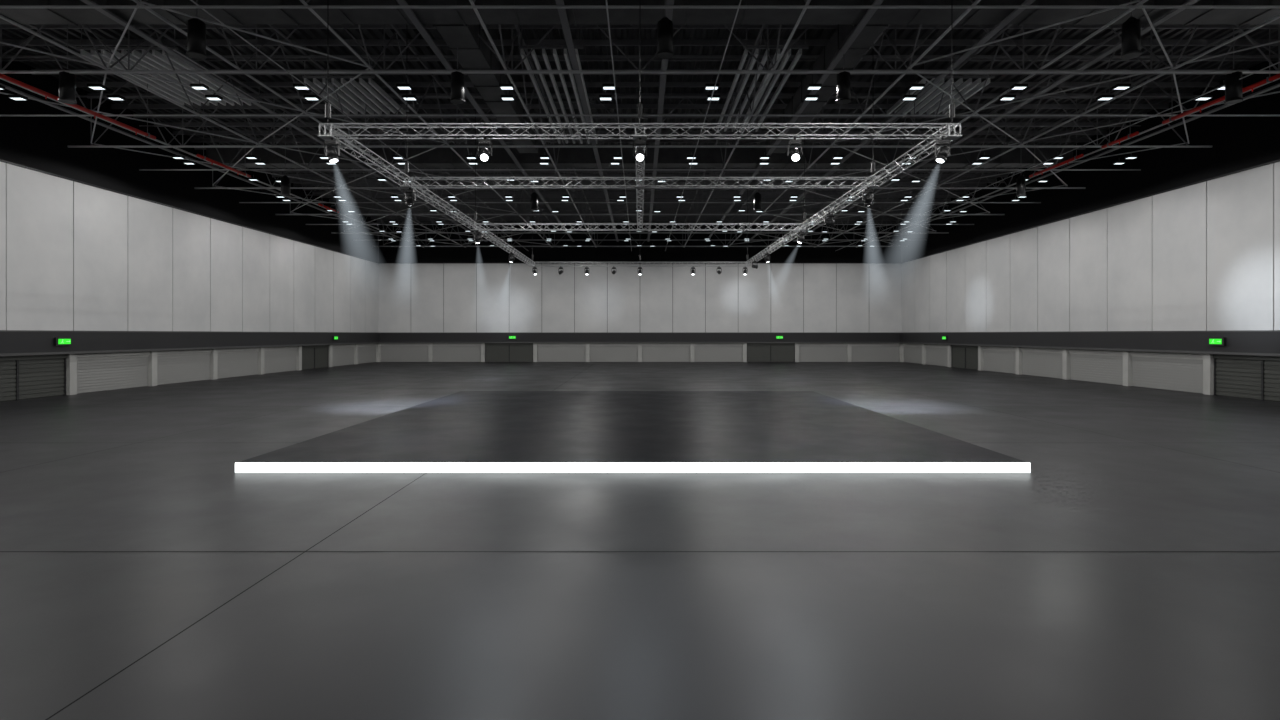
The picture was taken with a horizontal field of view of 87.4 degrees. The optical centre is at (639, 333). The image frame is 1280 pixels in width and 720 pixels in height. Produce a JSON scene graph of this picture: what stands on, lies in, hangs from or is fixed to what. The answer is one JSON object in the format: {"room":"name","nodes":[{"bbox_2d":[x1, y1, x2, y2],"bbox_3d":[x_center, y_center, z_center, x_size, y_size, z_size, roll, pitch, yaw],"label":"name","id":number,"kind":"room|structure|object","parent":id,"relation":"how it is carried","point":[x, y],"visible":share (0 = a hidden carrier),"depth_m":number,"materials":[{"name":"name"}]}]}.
{"room":"exhibition hall","nodes":[
{"label":"exhibition hall","id":0,"kind":"room"},
{"bbox_2d":[0,61,379,394],"bbox_3d":[-37.620,-6.250,38.140,0.960,20.500,116.280,0,0,0],"label":"wall","id":1,"kind":"structure","parent":0,"point":[101,251],"depth_m":51.26,"materials":[{"name":"grey paint"}]},
{"bbox_2d":[0,358,65,401],"bbox_3d":[-37.715,2.794,40.500,0.230,2.408,6.820,0,0,0],"label":"door","id":2,"kind":"structure","parent":1,"relation":"in","point":[36,378],"depth_m":41.52,"materials":[{"name":"grey"}]},
{"bbox_2d":[54,337,72,345],"bbox_3d":[-37.070,0.480,43.100,0.140,0.540,1.240,0,0,0],"label":"exit sign","id":3,"kind":"object","parent":1,"relation":"attached to","point":[58,341],"visible":1,"depth_m":43.01,"materials":[{"name":"green"}]},
{"bbox_2d":[77,355,148,393],"bbox_3d":[-37.725,2.794,47.900,0.210,2.408,6.820,0,0,0],"label":"door","id":4,"kind":"structure","parent":1,"relation":"in","point":[94,374],"depth_m":47.74,"materials":[{"name":"grey"}]},
{"bbox_2d":[157,352,210,384],"bbox_3d":[-37.725,2.794,55.300,0.210,2.408,6.820,0,0,0],"label":"door","id":5,"kind":"structure","parent":1,"relation":"in","point":[179,367],"depth_m":55.21,"materials":[{"name":"grey"}]},
{"bbox_2d":[218,350,258,378],"bbox_3d":[-37.725,2.794,62.700,0.210,2.408,6.820,0,0,0],"label":"wall panel","id":6,"kind":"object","parent":1,"relation":"in","point":[230,363],"depth_m":62.67,"materials":[{"name":"grey"}]},
{"bbox_2d":[264,348,296,373],"bbox_3d":[-37.725,2.794,70.100,0.210,2.408,6.820,0,0,0],"label":"door","id":7,"kind":"structure","parent":1,"relation":"in","point":[275,360],"depth_m":70.02,"materials":[{"name":"grey"}]},
{"bbox_2d":[302,347,328,369],"bbox_3d":[-37.715,2.794,77.500,0.230,2.408,6.820,0,0,0],"label":"door","id":8,"kind":"structure","parent":1,"relation":"in","point":[312,358],"depth_m":77.73,"materials":[{"name":"grey"}]},
{"bbox_2d":[333,346,354,366],"bbox_3d":[-37.725,2.794,84.900,0.210,2.408,6.820,0,0,0],"label":"door","id":9,"kind":"structure","parent":1,"relation":"in","point":[344,355],"depth_m":85.08,"materials":[{"name":"grey"}]},
{"bbox_2d":[358,345,376,363],"bbox_3d":[-37.725,2.794,92.300,0.210,2.408,6.820,0,0,0],"label":"door","id":10,"kind":"structure","parent":1,"relation":"in","point":[366,354],"depth_m":92.58,"materials":[{"name":"grey"}]},
{"bbox_2d":[0,362,1279,719],"bbox_3d":[0.000,4.149,38.000,76.200,0.303,117.200,0,0,0],"label":"floor","id":11,"kind":"structure","parent":0,"point":[1133,573],"depth_m":11.73,"materials":[{"name":"concrete"}]},
{"bbox_2d":[235,391,1030,472],"bbox_3d":[-0.210,3.856,31.450,22.920,0.289,24.300,0,0,0],"label":"stage platform","id":12,"kind":"object","parent":11,"relation":"on","point":[462,431],"visible":1,"depth_m":23.59,"materials":[{"name":"black"}]},
{"bbox_2d":[0,0,1279,250],"bbox_3d":[0.000,-14.096,38.000,75.000,4.449,116.000,0,0,0],"label":"roof","id":13,"kind":"structure","parent":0,"point":[886,212],"depth_m":40.70,"materials":[{"name":"black metal"}]},
{"bbox_2d":[8,95,27,99],"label":"recessed light","id":14,"kind":"object","parent":13,"relation":"attached to","point":[15,97],"depth_m":34.07,"materials":[{"name":"white"}]},
{"bbox_2d":[0,73,155,138],"bbox_3d":[-29.700,-13.975,30.500,0.240,4.450,21.000,0,0,0],"label":"pipe","id":15,"kind":"object","parent":13,"relation":"hanging from","point":[46,94],"visible":0.94,"depth_m":35.72,"materials":[{"name":"red"}]},
{"bbox_2d":[78,29,261,105],"bbox_3d":[-27.500,-15.750,40.000,5.300,1.500,8.120,0,0,0],"label":"vent","id":16,"kind":"object","parent":13,"relation":"hanging from","point":[156,60],"depth_m":39.26,"materials":[{"name":"metal"}]},
{"bbox_2d":[171,155,195,163],"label":"recessed light","id":17,"kind":"object","parent":13,"relation":"attached to","point":[173,156],"depth_m":45.80,"materials":[{"name":"white"}]},
{"bbox_2d":[186,0,206,58],"bbox_3d":[-17.600,-13.720,26.600,0.680,5.360,0.680,0,0,0],"label":"pendant light","id":18,"kind":"object","parent":13,"relation":"hanging from","point":[196,29],"visible":1,"depth_m":26.38,"materials":[{"name":"metal"}]},
{"bbox_2d":[190,80,208,89],"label":"recessed light","id":19,"kind":"object","parent":13,"relation":"attached to","point":[199,86],"depth_m":32.61,"materials":[{"name":"white"}]},
{"bbox_2d":[205,95,222,99],"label":"recessed light","id":20,"kind":"object","parent":13,"relation":"attached to","point":[211,97],"depth_m":34.03,"materials":[{"name":"white"}]},
{"bbox_2d":[248,175,258,180],"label":"recessed light","id":21,"kind":"object","parent":13,"relation":"attached to","point":[252,179],"depth_m":52.04,"materials":[{"name":"white"}]},
{"bbox_2d":[245,152,265,163],"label":"recessed light","id":22,"kind":"object","parent":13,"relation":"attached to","point":[251,156],"depth_m":45.80,"materials":[{"name":"white"}]},
{"bbox_2d":[276,192,290,200],"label":"recessed light","id":23,"kind":"object","parent":13,"relation":"attached to","point":[279,196],"depth_m":59.99,"materials":[{"name":"white"}]},
{"bbox_2d":[293,84,319,99],"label":"recessed light","id":24,"kind":"object","parent":13,"relation":"attached to","point":[298,86],"depth_m":32.88,"materials":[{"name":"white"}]},
{"bbox_2d":[319,155,336,163],"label":"recessed light","id":25,"kind":"object","parent":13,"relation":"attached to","point":[320,156],"depth_m":45.80,"materials":[{"name":"white"}]},
{"bbox_2d":[333,192,346,200],"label":"recessed light","id":26,"kind":"object","parent":13,"relation":"attached to","point":[340,198],"depth_m":58.90,"materials":[{"name":"white"}]},
{"bbox_2d":[302,61,408,113],"bbox_3d":[-18.000,-15.750,43.000,4.300,1.500,6.120,0,0,0],"label":"vent","id":27,"kind":"object","parent":13,"relation":"hanging from","point":[349,109],"depth_m":42.36,"materials":[{"name":"metal"}]},
{"bbox_2d":[390,192,401,200],"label":"recessed light","id":28,"kind":"object","parent":13,"relation":"attached to","point":[396,198],"depth_m":58.90,"materials":[{"name":"white"}]},
{"bbox_2d":[392,155,406,163],"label":"recessed light","id":29,"kind":"object","parent":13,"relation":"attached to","point":[394,156],"depth_m":45.80,"materials":[{"name":"white"}]},
{"bbox_2d":[447,192,457,200],"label":"recessed light","id":30,"kind":"object","parent":13,"relation":"attached to","point":[452,198],"depth_m":59.99,"materials":[{"name":"white"}]},
{"bbox_2d":[466,152,477,163],"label":"recessed light","id":31,"kind":"object","parent":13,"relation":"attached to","point":[471,156],"depth_m":45.80,"materials":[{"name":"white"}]},
{"bbox_2d":[499,80,514,99],"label":"recessed light","id":32,"kind":"object","parent":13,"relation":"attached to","point":[506,86],"depth_m":32.88,"materials":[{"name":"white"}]},
{"bbox_2d":[505,195,512,200],"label":"recessed light","id":33,"kind":"object","parent":13,"relation":"attached to","point":[508,197],"depth_m":59.45,"materials":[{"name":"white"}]},
{"bbox_2d":[539,152,549,163],"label":"recessed light","id":34,"kind":"object","parent":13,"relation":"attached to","point":[544,156],"depth_m":45.80,"materials":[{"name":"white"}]},
{"bbox_2d":[519,24,601,143],"bbox_3d":[-4.500,-15.350,42.000,3.300,2.300,16.120,0,0,0],"label":"vent","id":35,"kind":"object","parent":13,"relation":"hanging from","point":[521,47],"depth_m":38.75,"materials":[{"name":"metal"}]},
{"bbox_2d":[561,195,569,200],"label":"recessed light","id":36,"kind":"object","parent":13,"relation":"attached to","point":[564,197],"depth_m":59.45,"materials":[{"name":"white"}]},
{"bbox_2d":[610,155,622,163],"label":"recessed light","id":37,"kind":"object","parent":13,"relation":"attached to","point":[614,156],"depth_m":45.80,"materials":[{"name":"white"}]},
{"bbox_2d":[617,195,626,200],"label":"recessed light","id":38,"kind":"object","parent":13,"relation":"attached to","point":[621,197],"depth_m":58.90,"materials":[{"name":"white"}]},
{"bbox_2d":[676,195,684,200],"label":"recessed light","id":39,"kind":"object","parent":13,"relation":"attached to","point":[677,196],"depth_m":58.90,"materials":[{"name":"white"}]},
{"bbox_2d":[686,152,697,163],"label":"recessed light","id":40,"kind":"object","parent":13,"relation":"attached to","point":[688,156],"depth_m":45.80,"materials":[{"name":"plastic"}]},
{"bbox_2d":[733,195,740,200],"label":"recessed light","id":41,"kind":"object","parent":13,"relation":"attached to","point":[736,197],"depth_m":59.45,"materials":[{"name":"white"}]},
{"bbox_2d":[715,24,808,131],"bbox_3d":[6.900,-15.350,40.500,3.300,2.300,13.120,0,0,0],"label":"vent","id":42,"kind":"object","parent":13,"relation":"hanging from","point":[799,53],"depth_m":38.44,"materials":[{"name":"metal"}]},
{"bbox_2d":[759,152,769,163],"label":"recessed light","id":43,"kind":"object","parent":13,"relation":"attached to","point":[764,156],"depth_m":45.80,"materials":[{"name":"plastic"}]},
{"bbox_2d":[789,195,797,200],"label":"recessed light","id":44,"kind":"object","parent":13,"relation":"attached to","point":[792,197],"depth_m":59.45,"materials":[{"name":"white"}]},
{"bbox_2d":[804,80,821,99],"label":"recessed light","id":45,"kind":"object","parent":13,"relation":"attached to","point":[814,86],"depth_m":32.88,"materials":[{"name":"plastic"}]},
{"bbox_2d":[830,155,843,163],"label":"recessed light","id":46,"kind":"object","parent":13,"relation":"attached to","point":[835,156],"depth_m":45.80,"materials":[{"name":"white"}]},
{"bbox_2d":[900,195,912,200],"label":"recessed light","id":47,"kind":"object","parent":13,"relation":"attached to","point":[906,197],"depth_m":58.90,"materials":[{"name":"white"}]},
{"bbox_2d":[900,152,916,163],"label":"recessed light","id":48,"kind":"object","parent":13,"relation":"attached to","point":[907,156],"depth_m":45.80,"materials":[{"name":"white"}]},
{"bbox_2d":[901,80,924,99],"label":"recessed light","id":49,"kind":"object","parent":13,"relation":"attached to","point":[916,86],"depth_m":32.88,"materials":[{"name":"plastic"}]},
{"bbox_2d":[885,61,994,113],"bbox_3d":[19.000,-15.750,43.000,4.300,1.500,6.120,0,0,0],"label":"vent","id":50,"kind":"object","parent":13,"relation":"hanging from","point":[965,93],"depth_m":42.31,"materials":[{"name":"metal"}]},
{"bbox_2d":[955,192,969,200],"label":"recessed light","id":51,"kind":"object","parent":13,"relation":"attached to","point":[963,198],"depth_m":58.90,"materials":[{"name":"white"}]},
{"bbox_2d":[971,152,990,163],"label":"recessed light","id":52,"kind":"object","parent":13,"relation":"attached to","point":[984,156],"depth_m":45.80,"materials":[{"name":"white"}]},
{"bbox_2d":[999,84,1027,99],"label":"recessed light","id":53,"kind":"object","parent":13,"relation":"attached to","point":[1016,86],"depth_m":32.88,"materials":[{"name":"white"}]},
{"bbox_2d":[1011,195,1026,200],"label":"recessed light","id":54,"kind":"object","parent":13,"relation":"attached to","point":[1018,198],"depth_m":59.99,"materials":[{"name":"white"}]},
{"bbox_2d":[1042,155,1063,163],"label":"recessed light","id":55,"kind":"object","parent":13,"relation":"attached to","point":[1062,156],"depth_m":45.80,"materials":[{"name":"white"}]},
{"bbox_2d":[1112,80,1130,89],"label":"recessed light","id":56,"kind":"object","parent":13,"relation":"attached to","point":[1121,86],"depth_m":32.61,"materials":[{"name":"white"}]},
{"bbox_2d":[378,223,901,361],"bbox_3d":[-0.140,-6.250,96.120,75.280,20.500,0.960,0,0,0],"label":"wall","id":57,"kind":"structure","parent":0,"point":[430,296],"depth_m":95.96,"materials":[{"name":"grey paint"}]},
{"bbox_2d":[381,345,427,361],"bbox_3d":[-33.750,2.794,96.225,6.920,2.408,0.210,0,0,0],"label":"door","id":58,"kind":"structure","parent":57,"relation":"in","point":[389,353],"depth_m":96.15,"materials":[{"name":"grey"}]},
{"bbox_2d":[433,345,480,361],"bbox_3d":[-26.250,2.794,96.225,6.920,2.408,0.210,0,0,0],"label":"wall panel","id":59,"kind":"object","parent":57,"relation":"in","point":[441,353],"depth_m":96.15,"materials":[{"name":"grey"}]},
{"bbox_2d":[485,345,532,361],"bbox_3d":[-18.750,2.794,96.215,6.920,2.408,0.230,0,0,0],"label":"door","id":60,"kind":"structure","parent":57,"relation":"in","point":[493,353],"depth_m":96.15,"materials":[{"name":"grey"}]},
{"bbox_2d":[508,335,516,338],"bbox_3d":[-18.200,0.480,95.570,1.240,0.540,0.140,0,0,0],"label":"exit sign","id":61,"kind":"object","parent":57,"relation":"attached to","point":[509,336],"visible":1,"depth_m":95.52,"materials":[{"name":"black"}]},
{"bbox_2d":[537,345,585,361],"bbox_3d":[-11.250,2.794,96.225,6.920,2.408,0.210,0,0,0],"label":"wall panel","id":62,"kind":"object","parent":57,"relation":"in","point":[546,353],"depth_m":96.15,"materials":[{"name":"grey"}]},
{"bbox_2d":[590,345,637,361],"bbox_3d":[-3.750,2.794,96.225,6.920,2.408,0.210,0,0,0],"label":"wall panel","id":63,"kind":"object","parent":57,"relation":"in","point":[598,353],"depth_m":96.15,"materials":[{"name":"grey"}]},
{"bbox_2d":[642,345,689,361],"bbox_3d":[3.750,2.794,96.225,6.920,2.408,0.210,0,0,0],"label":"wall panel","id":64,"kind":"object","parent":57,"relation":"in","point":[650,353],"depth_m":96.15,"materials":[{"name":"grey"}]},
{"bbox_2d":[694,345,742,361],"bbox_3d":[11.250,2.794,96.225,6.920,2.408,0.210,0,0,0],"label":"wall panel","id":65,"kind":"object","parent":57,"relation":"in","point":[702,353],"depth_m":96.15,"materials":[{"name":"grey"}]},
{"bbox_2d":[747,345,794,361],"bbox_3d":[18.750,2.794,96.215,6.920,2.408,0.230,0,0,0],"label":"door","id":66,"kind":"structure","parent":57,"relation":"in","point":[755,353],"depth_m":96.15,"materials":[{"name":"grey"}]},
{"bbox_2d":[775,335,783,338],"bbox_3d":[19.900,0.480,95.570,1.240,0.540,0.140,0,0,0],"label":"exit sign","id":67,"kind":"object","parent":57,"relation":"attached to","point":[776,336],"visible":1,"depth_m":95.52,"materials":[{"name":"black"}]},
{"bbox_2d":[799,345,846,361],"bbox_3d":[26.250,2.794,96.225,6.920,2.408,0.210,0,0,0],"label":"wall panel","id":68,"kind":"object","parent":57,"relation":"in","point":[807,353],"depth_m":96.15,"materials":[{"name":"grey"}]},
{"bbox_2d":[852,345,898,361],"bbox_3d":[33.750,2.794,96.225,6.920,2.408,0.210,0,0,0],"label":"wall panel","id":69,"kind":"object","parent":57,"relation":"in","point":[860,353],"depth_m":96.15,"materials":[{"name":"grey"}]},
{"bbox_2d":[2,29,1277,201],"bbox_3d":[0.000,-16.570,38.000,76.200,0.460,117.200,0,0,0],"label":"ceiling","id":70,"kind":"structure","parent":0,"point":[6,33],"depth_m":42.80,"materials":[{"name":"black metal"}]},
{"bbox_2d":[58,24,76,104],"bbox_3d":[-27.000,-13.670,31.600,0.680,5.460,0.680,0,0,0],"label":"speaker","id":71,"kind":"object","parent":70,"relation":"hanging from","point":[67,81],"visible":1,"depth_m":31.39},
{"bbox_2d":[87,84,106,89],"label":"recessed light","id":72,"kind":"object","parent":70,"relation":"in","point":[93,86],"depth_m":32.61,"materials":[{"name":"white"}]},
{"bbox_2d":[106,95,124,99],"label":"recessed light","id":73,"kind":"object","parent":70,"relation":"in","point":[113,97],"depth_m":34.02,"materials":[{"name":"white"}]},
{"bbox_2d":[196,107,250,177],"bbox_3d":[-29.700,-13.975,48.000,0.240,4.450,6.000,0,0,0],"label":"pipe","id":74,"kind":"object","parent":70,"relation":"hanging from","point":[203,157],"visible":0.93,"depth_m":46.80,"materials":[{"name":"red"}]},
{"bbox_2d":[280,123,289,195],"bbox_3d":[-27.000,-13.470,51.000,0.680,5.860,0.680,0,0,0],"label":"speaker","id":75,"kind":"object","parent":70,"relation":"hanging from","point":[285,181],"visible":0.98,"depth_m":50.80},
{"bbox_2d":[318,203,338,212],"bbox_3d":[-29.700,-13.975,64.000,0.240,4.450,4.000,0,0,0],"label":"pipe","id":76,"kind":"object","parent":70,"relation":"hanging from","point":[319,204],"visible":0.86,"depth_m":63.47,"materials":[{"name":"red"}]},
{"bbox_2d":[396,80,416,99],"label":"recessed light","id":77,"kind":"object","parent":70,"relation":"in","point":[404,86],"depth_m":32.88,"materials":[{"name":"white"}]},
{"bbox_2d":[450,48,464,104],"bbox_3d":[-8.600,-13.670,31.600,0.680,5.460,0.680,0,0,0],"label":"speaker","id":78,"kind":"object","parent":70,"relation":"hanging from","point":[457,78],"visible":0.95,"depth_m":31.34},
{"bbox_2d":[433,24,537,152],"bbox_3d":[-8.300,-14.925,39.635,1.500,2.950,20.730,0,0,0],"label":"air duct","id":79,"kind":"object","parent":70,"relation":"hanging from","point":[473,53],"visible":0.67,"depth_m":35.27,"materials":[{"name":"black metal"}]},
{"bbox_2d":[530,168,537,210],"bbox_3d":[-9.000,-13.470,57.000,0.680,5.860,0.680,0,0,0],"label":"speaker","id":80,"kind":"object","parent":70,"relation":"hanging from","point":[534,197],"visible":0.91,"depth_m":56.76},
{"bbox_2d":[599,80,615,99],"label":"recessed light","id":81,"kind":"object","parent":70,"relation":"in","point":[609,86],"depth_m":32.88,"materials":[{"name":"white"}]},
{"bbox_2d":[206,129,1072,168],"bbox_3d":[-0.015,-14.875,53.300,68.030,3.050,1.500,0,0,0],"label":"roof truss","id":82,"kind":"object","parent":70,"relation":"hanging from","point":[575,158],"visible":0.66,"depth_m":52.59,"materials":[{"name":"silver metal"}]},
{"bbox_2d":[0,0,1279,25],"bbox_3d":[-0.015,-14.875,28.300,68.030,3.050,1.500,0,0,0],"label":"air duct","id":83,"kind":"object","parent":70,"relation":"hanging from","point":[21,16],"visible":0.87,"depth_m":27.93,"materials":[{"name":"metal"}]},
{"bbox_2d":[318,0,961,266],"bbox_3d":[0.000,-11.825,48.400,23.620,9.150,47.720,0,0,0],"label":"lighting truss","id":84,"kind":"object","parent":70,"relation":"hanging from","point":[642,187],"visible":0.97,"depth_m":32.86,"materials":[{"name":"silver metal"}]},
{"bbox_2d":[324,138,339,162],"bbox_3d":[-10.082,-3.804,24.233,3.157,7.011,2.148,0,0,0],"label":"spotlight","id":85,"kind":"object","parent":84,"relation":"hanging from","point":[329,151],"visible":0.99,"depth_m":24.71,"materials":[{"name":"black"}]},
{"bbox_2d":[404,187,415,205],"bbox_3d":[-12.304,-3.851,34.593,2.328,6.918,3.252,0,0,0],"label":"spotlight","id":86,"kind":"object","parent":84,"relation":"hanging from","point":[409,198],"visible":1,"depth_m":33.11,"materials":[{"name":"black"}]},
{"bbox_2d":[474,231,480,242],"bbox_3d":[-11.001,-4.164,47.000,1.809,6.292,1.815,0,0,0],"label":"spotlight","id":87,"kind":"object","parent":84,"relation":"hanging from","point":[477,238],"visible":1,"depth_m":46.87,"materials":[{"name":"black"}]},
{"bbox_2d":[478,136,491,161],"bbox_3d":[-5.740,-6.820,24.776,0.520,0.980,0.607,0,0,0],"label":"spotlight","id":88,"kind":"object","parent":84,"relation":"hanging from","point":[484,155],"visible":1,"depth_m":24.66,"materials":[{"name":"black"}]},
{"bbox_2d":[509,252,514,262],"bbox_3d":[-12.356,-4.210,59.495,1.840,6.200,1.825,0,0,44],"label":"spotlight","id":89,"kind":"object","parent":84,"relation":"hanging from","point":[512,258],"visible":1,"depth_m":59.37,"materials":[{"name":"black"}]},
{"bbox_2d":[584,267,588,274],"bbox_3d":[-5.700,-6.827,71.980,0.520,0.966,0.491,0,0,0],"label":"spotlight","id":90,"kind":"object","parent":84,"relation":"hanging from","point":[586,271],"visible":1,"depth_m":71.90,"materials":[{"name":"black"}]},
{"bbox_2d":[633,138,646,162],"bbox_3d":[0.000,-6.820,24.776,0.520,0.980,0.607,0,0,0],"label":"spotlight","id":91,"kind":"object","parent":84,"relation":"hanging from","point":[640,154],"visible":1,"depth_m":24.66,"materials":[{"name":"black"}]},
{"bbox_2d":[691,266,695,274],"bbox_3d":[5.700,-6.827,71.980,0.520,0.966,0.491,0,0,0],"label":"spotlight","id":92,"kind":"object","parent":84,"relation":"hanging from","point":[693,271],"visible":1,"depth_m":71.89,"materials":[{"name":"black"}]},
{"bbox_2d":[764,252,769,261],"bbox_3d":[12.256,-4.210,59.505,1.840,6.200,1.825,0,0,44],"label":"spotlight","id":93,"kind":"object","parent":84,"relation":"hanging from","point":[766,258],"visible":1,"depth_m":59.37,"materials":[{"name":"black"}]},
{"bbox_2d":[788,136,801,161],"bbox_3d":[5.740,-6.820,24.776,0.520,0.980,0.607,0,0,0],"label":"spotlight","id":94,"kind":"object","parent":84,"relation":"hanging from","point":[795,156],"visible":1,"depth_m":24.66,"materials":[{"name":"black"}]},
{"bbox_2d":[797,230,804,243],"bbox_3d":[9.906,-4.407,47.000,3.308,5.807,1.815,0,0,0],"label":"spotlight","id":95,"kind":"object","parent":84,"relation":"hanging from","point":[802,235],"visible":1,"depth_m":46.90,"materials":[{"name":"black"}]},
{"bbox_2d":[824,211,834,226],"bbox_3d":[11.293,-6.859,40.000,0.604,0.902,0.441,0,0,0],"label":"spotlight","id":96,"kind":"object","parent":84,"relation":"hanging from","point":[826,221],"visible":1,"depth_m":39.88,"materials":[{"name":"black"}]},
{"bbox_2d":[862,186,873,205],"bbox_3d":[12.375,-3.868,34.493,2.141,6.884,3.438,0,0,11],"label":"spotlight","id":97,"kind":"object","parent":84,"relation":"hanging from","point":[867,198],"visible":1,"depth_m":33.11,"materials":[{"name":"black"}]},
{"bbox_2d":[935,136,949,162],"bbox_3d":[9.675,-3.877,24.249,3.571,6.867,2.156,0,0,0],"label":"spotlight","id":98,"kind":"object","parent":84,"relation":"hanging from","point":[941,157],"visible":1,"depth_m":24.69,"materials":[{"name":"black"}]},
{"bbox_2d":[657,0,673,58],"bbox_3d":[1.000,-13.720,26.600,0.680,5.360,0.680,0,0,0],"label":"pendant light","id":99,"kind":"object","parent":70,"relation":"hanging from","point":[664,26],"visible":1,"depth_m":26.36,"materials":[{"name":"metal"}]},
{"bbox_2d":[705,80,719,99],"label":"recessed light","id":100,"kind":"object","parent":70,"relation":"in","point":[707,86],"depth_m":32.88,"materials":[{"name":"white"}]},
{"bbox_2d":[754,142,761,210],"bbox_3d":[10.000,-13.470,57.000,0.680,5.860,0.680,0,0,0],"label":"speaker","id":101,"kind":"object","parent":70,"relation":"hanging from","point":[757,196],"visible":0.94,"depth_m":56.78},
{"bbox_2d":[766,24,887,152],"bbox_3d":[10.100,-14.925,39.635,1.500,2.950,20.730,0,0,0],"label":"air duct","id":102,"kind":"object","parent":70,"relation":"hanging from","point":[868,35],"visible":0.53,"depth_m":35.41,"materials":[{"name":"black metal"}]},
{"bbox_2d":[836,54,850,104],"bbox_3d":[9.600,-13.670,31.600,0.680,5.460,0.680,0,0,0],"label":"speaker","id":103,"kind":"object","parent":70,"relation":"hanging from","point":[843,78],"visible":0.97,"depth_m":31.34},
{"bbox_2d":[1016,175,1025,195],"bbox_3d":[29.000,-13.470,51.000,0.680,5.860,0.680,0,0,0],"label":"ceiling light","id":104,"kind":"object","parent":70,"relation":"hanging from","point":[1021,180],"visible":0.97,"depth_m":50.79,"materials":[{"name":"metal"}]},
{"bbox_2d":[1037,179,1048,181],"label":"recessed light","id":105,"kind":"object","parent":70,"relation":"in","point":[1040,180],"depth_m":52.49,"materials":[{"name":"white"}]},
{"bbox_2d":[1029,99,1083,177],"bbox_3d":[29.700,-13.975,48.000,0.240,4.450,6.000,0,0,0],"label":"pipe","id":106,"kind":"object","parent":70,"relation":"hanging from","point":[1076,157],"visible":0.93,"depth_m":46.73,"materials":[{"name":"red"}]},
{"bbox_2d":[1096,91,1113,99],"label":"recessed light","id":107,"kind":"object","parent":70,"relation":"in","point":[1102,97],"depth_m":34.09,"materials":[{"name":"white"}]},
{"bbox_2d":[1101,67,1138,147],"bbox_3d":[29.700,-13.975,41.500,0.240,4.450,3.000,0,0,0],"label":"pipe","id":108,"kind":"object","parent":70,"relation":"hanging from","point":[1130,135],"visible":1,"depth_m":41.37,"materials":[{"name":"red"}]},
{"bbox_2d":[1112,155,1137,163],"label":"recessed light","id":109,"kind":"object","parent":70,"relation":"in","point":[1129,156],"depth_m":45.80,"materials":[{"name":"white"}]},
{"bbox_2d":[1121,0,1141,58],"bbox_3d":[19.500,-13.720,26.600,0.680,5.360,0.680,0,0,0],"label":"speaker","id":110,"kind":"object","parent":70,"relation":"hanging from","point":[1131,28],"visible":1,"depth_m":26.37},
{"bbox_2d":[1194,91,1212,99],"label":"recessed light","id":111,"kind":"object","parent":70,"relation":"in","point":[1205,97],"depth_m":34.02,"materials":[{"name":"white"}]},
{"bbox_2d":[1214,84,1224,89],"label":"recessed light","id":112,"kind":"object","parent":70,"relation":"in","point":[1222,88],"depth_m":32.70,"materials":[{"name":"white"}]},
{"bbox_2d":[1162,24,1279,123],"bbox_3d":[29.700,-13.975,34.500,0.240,4.450,7.000,0,0,0],"label":"pipe","id":113,"kind":"object","parent":70,"relation":"hanging from","point":[1268,79],"visible":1,"depth_m":34.59,"materials":[{"name":"red"}]},
{"bbox_2d":[1224,24,1242,104],"bbox_3d":[28.000,-13.670,31.600,0.680,5.460,0.680,0,0,0],"label":"speaker","id":114,"kind":"object","parent":70,"relation":"hanging from","point":[1233,85],"visible":0.98,"depth_m":31.40},
{"bbox_2d":[900,61,1279,394],"bbox_3d":[37.620,-6.250,38.140,0.960,20.500,116.280,0,0,0],"label":"wall","id":115,"kind":"structure","parent":0,"point":[1178,251],"depth_m":51.59,"materials":[{"name":"grey paint"}]},
{"bbox_2d":[903,345,921,363],"bbox_3d":[37.725,2.794,92.300,0.210,2.408,6.820,0,0,0],"label":"wall panel","id":116,"kind":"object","parent":115,"relation":"in","point":[912,354],"depth_m":92.58,"materials":[{"name":"grey"}]},
{"bbox_2d":[925,346,946,366],"bbox_3d":[37.725,2.794,84.900,0.210,2.408,6.820,0,0,0],"label":"wall panel","id":117,"kind":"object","parent":115,"relation":"in","point":[935,355],"depth_m":85.08,"materials":[{"name":"grey"}]},
{"bbox_2d":[951,347,977,369],"bbox_3d":[37.715,2.794,77.500,0.230,2.408,6.820,0,0,0],"label":"door","id":118,"kind":"structure","parent":115,"relation":"in","point":[967,358],"depth_m":77.73,"materials":[{"name":"grey"}]},
{"bbox_2d":[983,348,1015,373],"bbox_3d":[37.725,2.794,70.100,0.210,2.408,6.820,0,0,0],"label":"wall panel","id":119,"kind":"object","parent":115,"relation":"in","point":[996,360],"depth_m":70.02,"materials":[{"name":"grey"}]},
{"bbox_2d":[1021,350,1061,378],"bbox_3d":[37.725,2.794,62.700,0.210,2.408,6.820,0,0,0],"label":"wall panel","id":120,"kind":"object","parent":115,"relation":"in","point":[1034,363],"depth_m":62.67,"materials":[{"name":"grey"}]},
{"bbox_2d":[1069,352,1122,384],"bbox_3d":[37.725,2.794,55.300,0.210,2.408,6.820,0,0,0],"label":"door","id":121,"kind":"structure","parent":115,"relation":"in","point":[1090,367],"depth_m":55.21,"materials":[{"name":"grey"}]},
{"bbox_2d":[1131,355,1202,393],"bbox_3d":[37.725,2.794,47.900,0.210,2.408,6.820,0,0,0],"label":"door","id":122,"kind":"structure","parent":115,"relation":"in","point":[1184,374],"depth_m":47.74,"materials":[{"name":"grey"}]},
{"bbox_2d":[1207,337,1225,345],"bbox_3d":[37.070,0.480,43.100,0.140,0.540,1.240,0,0,0],"label":"exit sign","id":123,"kind":"object","parent":115,"relation":"attached to","point":[1211,341],"visible":1,"depth_m":43.01,"materials":[{"name":"green"}]},
{"bbox_2d":[1214,358,1279,401],"bbox_3d":[37.715,2.794,40.500,0.230,2.408,6.820,0,0,0],"label":"door","id":124,"kind":"structure","parent":115,"relation":"in","point":[1241,378],"depth_m":41.52,"materials":[{"name":"grey"}]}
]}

